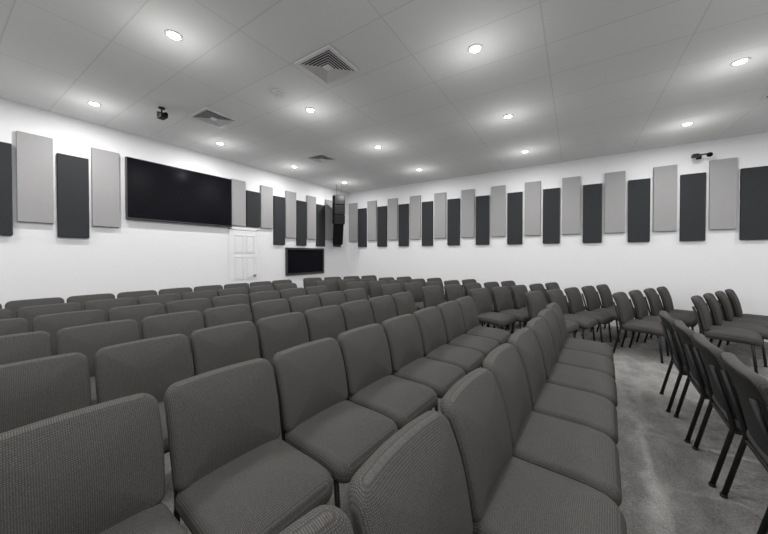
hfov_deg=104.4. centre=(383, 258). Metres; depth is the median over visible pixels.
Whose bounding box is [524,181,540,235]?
acoustic panel
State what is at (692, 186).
acoustic panel
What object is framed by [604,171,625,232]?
acoustic panel
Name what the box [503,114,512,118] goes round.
recessed light
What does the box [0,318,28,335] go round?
upholstered chair
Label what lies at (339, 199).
speaker grille
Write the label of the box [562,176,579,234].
acoustic panel
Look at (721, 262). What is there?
wall
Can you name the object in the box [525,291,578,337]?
upholstered chair
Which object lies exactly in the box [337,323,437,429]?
upholstered chair
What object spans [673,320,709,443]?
upholstered chair
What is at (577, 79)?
ceiling
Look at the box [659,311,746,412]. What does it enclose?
upholstered chair
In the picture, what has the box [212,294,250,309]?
upholstered chair
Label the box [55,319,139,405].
upholstered chair
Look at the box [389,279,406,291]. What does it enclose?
upholstered chair
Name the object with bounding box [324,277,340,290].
upholstered chair
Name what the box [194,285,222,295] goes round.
upholstered chair
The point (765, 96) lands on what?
ceiling vent
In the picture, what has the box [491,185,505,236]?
acoustic panel
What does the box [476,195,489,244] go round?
acoustic panel
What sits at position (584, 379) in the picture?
upholstered chair
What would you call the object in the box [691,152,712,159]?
camera
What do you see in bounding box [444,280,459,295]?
upholstered chair
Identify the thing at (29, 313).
upholstered chair
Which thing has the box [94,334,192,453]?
upholstered chair
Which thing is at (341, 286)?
upholstered chair
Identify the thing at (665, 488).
floor
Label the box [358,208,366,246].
acoustic panel
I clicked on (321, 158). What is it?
ceiling vent
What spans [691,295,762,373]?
upholstered chair
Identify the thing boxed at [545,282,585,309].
upholstered chair
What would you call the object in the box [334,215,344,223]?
speaker grille
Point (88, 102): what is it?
recessed light
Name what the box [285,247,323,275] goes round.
television
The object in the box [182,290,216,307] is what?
upholstered chair
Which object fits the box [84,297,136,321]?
upholstered chair
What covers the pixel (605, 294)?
upholstered chair
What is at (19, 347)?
upholstered chair
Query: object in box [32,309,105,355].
upholstered chair
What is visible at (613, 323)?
baseboard
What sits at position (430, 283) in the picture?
upholstered chair
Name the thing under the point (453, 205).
acoustic panel
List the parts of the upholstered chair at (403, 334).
backrest, seat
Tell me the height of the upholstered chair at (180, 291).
0.878 m
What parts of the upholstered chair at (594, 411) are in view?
backrest, seat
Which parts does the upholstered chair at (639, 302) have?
leg, backrest, seat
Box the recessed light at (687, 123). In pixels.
[681,122,693,125]
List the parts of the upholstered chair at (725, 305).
leg, backrest, seat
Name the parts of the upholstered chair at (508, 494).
backrest, seat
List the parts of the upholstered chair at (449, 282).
backrest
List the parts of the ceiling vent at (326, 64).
plate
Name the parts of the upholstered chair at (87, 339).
seat, backrest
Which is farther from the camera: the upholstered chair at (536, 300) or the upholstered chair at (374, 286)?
the upholstered chair at (374, 286)
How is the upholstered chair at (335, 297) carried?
on the floor
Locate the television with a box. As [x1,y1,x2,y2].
[125,156,231,226]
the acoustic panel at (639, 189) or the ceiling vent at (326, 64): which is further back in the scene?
the acoustic panel at (639, 189)
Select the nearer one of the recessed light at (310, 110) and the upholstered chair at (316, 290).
the recessed light at (310, 110)
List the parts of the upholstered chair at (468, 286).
backrest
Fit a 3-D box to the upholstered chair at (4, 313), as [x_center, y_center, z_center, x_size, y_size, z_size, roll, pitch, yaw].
[-3.972,0.978,2.882,0.620,0.878,0.509,0,1,36]
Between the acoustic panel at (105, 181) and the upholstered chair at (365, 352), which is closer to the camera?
the upholstered chair at (365, 352)
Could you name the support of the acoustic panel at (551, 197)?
attached to the wall at (721, 262)
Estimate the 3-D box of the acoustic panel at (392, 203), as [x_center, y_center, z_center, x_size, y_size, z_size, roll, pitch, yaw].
[0.259,-1.166,8.885,0.330,1.230,0.054,0,1,33]
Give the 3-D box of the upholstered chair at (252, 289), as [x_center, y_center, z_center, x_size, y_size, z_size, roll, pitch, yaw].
[-2.092,0.950,5.409,0.620,0.878,0.509,0,1,36]
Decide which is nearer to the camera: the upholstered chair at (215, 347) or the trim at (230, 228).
the upholstered chair at (215, 347)
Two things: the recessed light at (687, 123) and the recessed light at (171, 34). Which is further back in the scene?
the recessed light at (687, 123)
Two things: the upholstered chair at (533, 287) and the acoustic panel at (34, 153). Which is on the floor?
the upholstered chair at (533, 287)
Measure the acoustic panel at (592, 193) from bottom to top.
1.220 m
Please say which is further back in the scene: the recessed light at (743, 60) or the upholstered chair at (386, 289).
the upholstered chair at (386, 289)
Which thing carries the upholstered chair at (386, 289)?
on the floor
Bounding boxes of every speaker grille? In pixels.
[334,205,344,213]
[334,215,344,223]
[335,195,344,203]
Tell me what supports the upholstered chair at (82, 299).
on the floor
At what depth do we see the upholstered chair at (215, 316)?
3.29 m
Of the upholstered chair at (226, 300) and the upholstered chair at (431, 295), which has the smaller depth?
the upholstered chair at (226, 300)
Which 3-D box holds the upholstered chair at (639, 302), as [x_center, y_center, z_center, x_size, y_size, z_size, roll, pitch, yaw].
[4.197,0.959,4.604,0.509,0.878,0.620,-1,1,-39]
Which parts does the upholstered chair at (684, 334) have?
leg, backrest, leg, seat, seat frame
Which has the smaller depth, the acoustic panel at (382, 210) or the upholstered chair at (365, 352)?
the upholstered chair at (365, 352)
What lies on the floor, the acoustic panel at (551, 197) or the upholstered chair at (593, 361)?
the upholstered chair at (593, 361)
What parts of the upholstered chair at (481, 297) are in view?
backrest, seat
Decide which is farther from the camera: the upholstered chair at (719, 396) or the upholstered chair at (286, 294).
the upholstered chair at (286, 294)
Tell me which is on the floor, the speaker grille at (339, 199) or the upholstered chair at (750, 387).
the upholstered chair at (750, 387)
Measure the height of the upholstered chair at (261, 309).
0.878 m
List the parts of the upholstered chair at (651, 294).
leg, backrest, seat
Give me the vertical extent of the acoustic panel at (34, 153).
1.210 m
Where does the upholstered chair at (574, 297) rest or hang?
on the floor
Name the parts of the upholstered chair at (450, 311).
backrest, seat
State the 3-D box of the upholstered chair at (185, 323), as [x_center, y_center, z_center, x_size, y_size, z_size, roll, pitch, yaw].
[-1.870,0.980,2.778,0.620,0.878,0.509,0,1,37]
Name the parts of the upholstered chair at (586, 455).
backrest, seat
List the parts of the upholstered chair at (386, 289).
backrest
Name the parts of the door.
panel, panel, panel, panel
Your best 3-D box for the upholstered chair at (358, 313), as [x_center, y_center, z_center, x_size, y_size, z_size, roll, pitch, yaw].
[-0.157,0.971,3.545,0.620,0.878,0.509,0,1,37]
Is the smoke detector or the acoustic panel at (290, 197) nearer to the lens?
the smoke detector
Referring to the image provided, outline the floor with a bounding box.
[161,321,767,533]
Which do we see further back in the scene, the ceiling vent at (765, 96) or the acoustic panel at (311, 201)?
the acoustic panel at (311, 201)
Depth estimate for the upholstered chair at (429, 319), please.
2.97 m
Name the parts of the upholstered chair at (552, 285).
backrest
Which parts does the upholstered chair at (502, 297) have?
leg, backrest, seat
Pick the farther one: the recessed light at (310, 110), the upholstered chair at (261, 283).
the upholstered chair at (261, 283)
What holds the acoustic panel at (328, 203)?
attached to the wall at (138, 255)
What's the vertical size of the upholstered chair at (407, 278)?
0.878 m
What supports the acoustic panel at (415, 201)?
attached to the wall at (721, 262)
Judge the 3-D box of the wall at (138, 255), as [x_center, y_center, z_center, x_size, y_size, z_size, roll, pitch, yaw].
[-4.396,-0.357,4.987,0.150,3.500,11.650,0,1,33]
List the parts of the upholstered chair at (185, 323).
backrest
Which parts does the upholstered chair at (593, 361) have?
backrest, seat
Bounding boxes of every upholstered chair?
[0,309,12,318]
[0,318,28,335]
[0,331,52,364]
[0,352,90,433]
[0,393,187,533]
[5,297,64,317]
[16,302,81,331]
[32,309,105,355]
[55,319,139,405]
[67,293,114,310]
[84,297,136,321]
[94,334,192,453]
[108,303,164,339]
[117,290,157,304]
[138,293,180,313]
[141,310,203,375]
[158,287,192,299]
[164,358,332,533]
[165,298,210,327]
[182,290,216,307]
[190,321,259,375]
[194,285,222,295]
[203,304,252,327]
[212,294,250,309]
[217,287,248,297]
[224,283,249,292]
[248,285,273,294]
[249,290,280,311]
[250,281,272,286]
[251,299,290,331]
[257,312,308,372]
[272,279,291,289]
[272,337,397,508]
[274,283,296,291]
[279,288,305,303]
[279,504,353,533]
[288,294,320,314]
[303,277,321,288]
[304,305,345,341]
[305,285,328,295]
[316,280,336,291]
[318,291,345,306]
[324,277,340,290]
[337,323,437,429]
[338,279,356,291]
[340,299,373,330]
[343,276,359,281]
[343,288,367,301]
[345,281,367,298]
[348,410,472,533]
[359,278,375,299]
[361,275,376,280]
[368,280,386,297]
[368,295,396,325]
[378,277,394,283]
[381,283,417,310]
[382,314,465,410]
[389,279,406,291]
[392,291,415,315]
[397,276,411,282]
[404,282,423,309]
[409,278,424,286]
[413,306,484,374]
[422,285,444,307]
[425,281,445,301]
[427,278,445,299]
[437,301,499,367]
[440,368,626,533]
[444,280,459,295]
[444,284,482,325]
[455,296,510,344]
[462,279,476,295]
[465,283,502,329]
[469,288,515,332]
[482,343,621,506]
[483,282,515,329]
[491,286,530,330]
[501,280,526,325]
[508,328,617,443]
[511,285,529,333]
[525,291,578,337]
[526,317,617,406]
[529,283,568,313]
[537,309,615,379]
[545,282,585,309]
[546,289,597,340]
[546,302,613,361]
[564,287,613,342]
[581,286,626,342]
[596,284,635,333]
[612,292,669,363]
[628,290,681,347]
[643,288,697,342]
[657,286,700,337]
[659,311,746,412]
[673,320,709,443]
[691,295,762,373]
[692,333,743,487]
[703,293,767,367]
[715,291,767,347]
[719,352,767,533]
[725,289,767,344]
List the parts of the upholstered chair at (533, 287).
backrest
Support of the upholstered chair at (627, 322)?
on the floor
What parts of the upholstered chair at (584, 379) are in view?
backrest, seat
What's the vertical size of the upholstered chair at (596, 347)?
0.878 m
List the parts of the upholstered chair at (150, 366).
backrest, seat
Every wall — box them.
[0,98,347,308]
[348,132,767,328]
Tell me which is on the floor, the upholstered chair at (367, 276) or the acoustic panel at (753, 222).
the upholstered chair at (367, 276)
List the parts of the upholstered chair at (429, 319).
backrest, seat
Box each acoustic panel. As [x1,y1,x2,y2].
[0,142,12,234]
[16,131,53,223]
[56,153,89,237]
[91,147,119,227]
[231,178,245,225]
[246,190,259,227]
[260,185,272,228]
[273,196,284,244]
[285,191,295,237]
[296,200,306,245]
[306,195,315,238]
[316,204,324,245]
[325,199,332,239]
[349,203,357,240]
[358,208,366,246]
[367,201,376,240]
[377,206,386,246]
[388,198,397,239]
[398,204,408,245]
[410,195,420,238]
[422,201,432,245]
[434,192,445,238]
[447,198,459,244]
[461,189,474,237]
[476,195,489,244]
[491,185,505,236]
[507,192,522,243]
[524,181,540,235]
[543,188,559,243]
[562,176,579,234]
[583,183,601,242]
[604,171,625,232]
[628,178,650,241]
[653,165,676,231]
[679,172,705,240]
[708,157,737,229]
[739,166,767,239]
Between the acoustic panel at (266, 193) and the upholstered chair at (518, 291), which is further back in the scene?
the acoustic panel at (266, 193)
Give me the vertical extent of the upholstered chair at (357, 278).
0.878 m
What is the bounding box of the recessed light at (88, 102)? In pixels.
[87,101,101,106]
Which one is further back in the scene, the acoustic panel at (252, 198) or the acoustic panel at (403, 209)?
the acoustic panel at (403, 209)
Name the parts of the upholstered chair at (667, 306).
backrest, seat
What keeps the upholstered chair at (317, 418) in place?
on the floor
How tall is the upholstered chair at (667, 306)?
0.878 m
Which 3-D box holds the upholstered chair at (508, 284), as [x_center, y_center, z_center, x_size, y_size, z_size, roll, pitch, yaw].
[2.892,0.939,6.399,0.509,0.878,0.620,-1,1,-39]
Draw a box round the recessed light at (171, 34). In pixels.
[164,30,182,40]
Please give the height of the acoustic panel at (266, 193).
1.010 m
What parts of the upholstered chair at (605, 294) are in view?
leg, backrest, seat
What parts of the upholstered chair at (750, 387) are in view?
leg, backrest, seat frame, seat, leg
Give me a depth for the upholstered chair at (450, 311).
3.40 m
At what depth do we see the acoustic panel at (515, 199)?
7.04 m
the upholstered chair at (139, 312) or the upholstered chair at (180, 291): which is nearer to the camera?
the upholstered chair at (139, 312)
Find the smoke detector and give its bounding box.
[272,89,284,98]
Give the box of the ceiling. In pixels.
[0,0,767,192]
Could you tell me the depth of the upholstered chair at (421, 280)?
7.16 m
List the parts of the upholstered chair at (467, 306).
backrest, seat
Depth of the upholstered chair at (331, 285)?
6.78 m
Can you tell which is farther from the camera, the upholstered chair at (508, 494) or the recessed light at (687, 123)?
the recessed light at (687, 123)
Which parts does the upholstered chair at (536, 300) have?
leg, backrest, seat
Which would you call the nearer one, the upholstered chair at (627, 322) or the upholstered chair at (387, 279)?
the upholstered chair at (627, 322)
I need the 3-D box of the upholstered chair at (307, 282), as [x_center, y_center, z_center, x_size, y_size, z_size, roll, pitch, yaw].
[-1.650,0.928,7.340,0.509,0.878,0.620,-1,1,-39]
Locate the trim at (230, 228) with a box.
[229,227,258,283]
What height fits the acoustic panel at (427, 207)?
1.220 m
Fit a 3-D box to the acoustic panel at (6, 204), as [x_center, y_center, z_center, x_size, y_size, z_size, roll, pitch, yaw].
[-5.026,-0.908,3.817,0.054,1.210,0.330,0,1,33]
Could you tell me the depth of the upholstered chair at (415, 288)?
6.11 m
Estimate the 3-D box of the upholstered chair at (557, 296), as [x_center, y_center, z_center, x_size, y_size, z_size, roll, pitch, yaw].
[2.976,0.957,4.746,0.509,0.878,0.620,-1,1,-39]
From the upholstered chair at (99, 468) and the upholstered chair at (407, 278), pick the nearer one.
the upholstered chair at (99, 468)
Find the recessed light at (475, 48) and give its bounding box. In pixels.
[468,44,482,53]
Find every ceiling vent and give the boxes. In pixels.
[188,107,238,127]
[295,45,358,84]
[305,153,337,163]
[759,92,767,99]
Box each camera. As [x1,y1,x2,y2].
[157,106,167,119]
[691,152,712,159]
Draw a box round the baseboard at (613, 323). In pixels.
[601,321,767,341]
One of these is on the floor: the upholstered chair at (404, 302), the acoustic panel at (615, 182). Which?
the upholstered chair at (404, 302)
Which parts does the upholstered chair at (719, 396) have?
leg, backrest, leg, seat frame, seat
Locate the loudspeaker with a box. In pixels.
[332,184,344,244]
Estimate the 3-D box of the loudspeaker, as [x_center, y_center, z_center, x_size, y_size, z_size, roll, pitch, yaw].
[-1.339,-1.276,8.731,0.320,1.746,0.389,0,1,-22]
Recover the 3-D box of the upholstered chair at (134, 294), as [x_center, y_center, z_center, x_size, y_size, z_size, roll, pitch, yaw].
[-3.700,0.959,4.575,0.620,0.878,0.509,0,1,37]
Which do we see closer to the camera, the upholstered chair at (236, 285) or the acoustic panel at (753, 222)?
the acoustic panel at (753, 222)
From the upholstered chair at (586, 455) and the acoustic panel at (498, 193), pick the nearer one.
the upholstered chair at (586, 455)
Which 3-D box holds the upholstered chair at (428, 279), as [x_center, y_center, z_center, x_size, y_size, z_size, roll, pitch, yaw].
[1.407,0.929,7.234,0.509,0.878,0.620,-1,1,-39]
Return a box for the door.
[232,230,256,285]
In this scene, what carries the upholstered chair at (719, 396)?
on the floor
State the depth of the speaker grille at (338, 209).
8.56 m
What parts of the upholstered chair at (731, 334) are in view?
leg, backrest, seat frame, seat, leg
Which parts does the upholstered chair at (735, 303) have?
backrest, seat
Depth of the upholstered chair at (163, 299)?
4.26 m
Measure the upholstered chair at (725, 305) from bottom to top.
0.878 m
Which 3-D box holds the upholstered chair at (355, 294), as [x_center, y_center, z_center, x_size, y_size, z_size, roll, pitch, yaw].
[-0.305,0.956,4.885,0.620,0.878,0.509,0,1,37]
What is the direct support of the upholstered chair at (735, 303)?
on the floor
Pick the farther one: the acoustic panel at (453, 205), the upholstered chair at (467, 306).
the acoustic panel at (453, 205)
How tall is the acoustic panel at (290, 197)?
1.210 m
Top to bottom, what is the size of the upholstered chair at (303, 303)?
0.878 m
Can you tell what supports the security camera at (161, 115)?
attached to the ceiling
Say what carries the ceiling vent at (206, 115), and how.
in the ceiling
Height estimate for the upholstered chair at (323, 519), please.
0.878 m
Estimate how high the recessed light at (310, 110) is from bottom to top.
0.008 m
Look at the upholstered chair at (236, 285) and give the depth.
5.97 m
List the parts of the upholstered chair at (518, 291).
leg, backrest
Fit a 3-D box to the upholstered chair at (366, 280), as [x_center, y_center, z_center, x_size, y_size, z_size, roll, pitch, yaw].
[-0.251,0.930,7.145,0.509,0.878,0.620,-1,1,-39]
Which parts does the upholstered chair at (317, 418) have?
leg, backrest, leg, seat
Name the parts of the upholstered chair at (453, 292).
backrest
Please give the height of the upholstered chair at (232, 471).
0.878 m
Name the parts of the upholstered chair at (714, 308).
leg, backrest, seat, leg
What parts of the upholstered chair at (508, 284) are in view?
backrest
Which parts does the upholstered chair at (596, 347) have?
backrest, seat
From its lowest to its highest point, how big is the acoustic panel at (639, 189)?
1.220 m
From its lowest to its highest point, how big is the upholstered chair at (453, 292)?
0.878 m
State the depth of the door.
6.74 m
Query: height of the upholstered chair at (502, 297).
0.878 m
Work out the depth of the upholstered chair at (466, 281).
6.90 m
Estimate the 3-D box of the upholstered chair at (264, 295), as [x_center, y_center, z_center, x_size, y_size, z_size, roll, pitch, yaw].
[-1.679,0.960,4.522,0.620,0.878,0.509,0,1,37]
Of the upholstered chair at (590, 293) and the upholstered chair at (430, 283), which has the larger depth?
the upholstered chair at (430, 283)
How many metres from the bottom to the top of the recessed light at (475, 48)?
0.008 m
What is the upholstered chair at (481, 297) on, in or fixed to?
on the floor
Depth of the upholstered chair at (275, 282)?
6.76 m
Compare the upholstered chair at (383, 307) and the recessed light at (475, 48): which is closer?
the recessed light at (475, 48)
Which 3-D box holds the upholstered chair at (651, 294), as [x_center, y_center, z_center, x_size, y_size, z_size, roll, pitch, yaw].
[4.665,0.956,4.868,0.509,0.878,0.620,-1,1,-39]
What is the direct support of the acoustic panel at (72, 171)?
attached to the wall at (138, 255)
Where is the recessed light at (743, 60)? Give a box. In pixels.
[730,57,750,65]
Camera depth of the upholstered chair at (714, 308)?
4.16 m
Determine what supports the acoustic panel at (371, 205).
attached to the wall at (721, 262)
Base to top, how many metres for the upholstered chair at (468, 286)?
0.878 m
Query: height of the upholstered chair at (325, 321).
0.878 m
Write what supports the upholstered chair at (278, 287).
on the floor
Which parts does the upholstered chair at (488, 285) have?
backrest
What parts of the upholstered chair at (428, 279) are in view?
backrest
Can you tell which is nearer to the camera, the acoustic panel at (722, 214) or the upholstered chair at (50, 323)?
the upholstered chair at (50, 323)
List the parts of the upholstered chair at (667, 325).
leg, backrest, leg, seat frame, seat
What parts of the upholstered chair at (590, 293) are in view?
leg, backrest, seat, leg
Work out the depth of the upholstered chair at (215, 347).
2.35 m
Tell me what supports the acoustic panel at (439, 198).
attached to the wall at (721, 262)
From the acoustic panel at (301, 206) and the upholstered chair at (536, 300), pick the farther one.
the acoustic panel at (301, 206)
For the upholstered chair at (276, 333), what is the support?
on the floor
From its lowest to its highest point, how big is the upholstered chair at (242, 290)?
0.878 m
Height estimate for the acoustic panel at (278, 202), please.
1.210 m
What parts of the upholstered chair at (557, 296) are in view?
backrest, seat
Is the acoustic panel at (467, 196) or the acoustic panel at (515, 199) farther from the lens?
the acoustic panel at (467, 196)
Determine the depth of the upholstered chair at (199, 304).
3.80 m
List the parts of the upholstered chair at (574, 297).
leg, backrest, seat, leg, leg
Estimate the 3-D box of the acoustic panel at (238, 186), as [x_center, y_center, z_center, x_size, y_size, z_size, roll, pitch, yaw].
[-3.233,-1.230,6.607,0.054,1.010,0.330,0,1,33]
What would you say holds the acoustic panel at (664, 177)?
attached to the wall at (721, 262)
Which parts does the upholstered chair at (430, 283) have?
backrest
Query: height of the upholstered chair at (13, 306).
0.878 m
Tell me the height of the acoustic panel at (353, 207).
1.230 m
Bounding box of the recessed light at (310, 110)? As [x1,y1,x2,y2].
[305,107,314,112]
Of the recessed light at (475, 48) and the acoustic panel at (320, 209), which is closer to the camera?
the recessed light at (475, 48)
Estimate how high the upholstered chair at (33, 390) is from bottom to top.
0.878 m
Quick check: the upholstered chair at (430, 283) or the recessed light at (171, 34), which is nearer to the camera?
the recessed light at (171, 34)
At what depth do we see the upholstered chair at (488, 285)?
6.18 m
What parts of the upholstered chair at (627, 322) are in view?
leg, backrest, leg, seat frame, seat, leg, leg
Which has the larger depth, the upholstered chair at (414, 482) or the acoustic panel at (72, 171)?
the acoustic panel at (72, 171)
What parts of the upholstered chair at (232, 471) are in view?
leg, backrest, seat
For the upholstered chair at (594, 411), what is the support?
on the floor
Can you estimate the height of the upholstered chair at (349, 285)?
0.878 m
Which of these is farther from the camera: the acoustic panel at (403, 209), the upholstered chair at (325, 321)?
the acoustic panel at (403, 209)
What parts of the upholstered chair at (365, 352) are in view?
backrest, seat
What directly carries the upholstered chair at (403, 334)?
on the floor

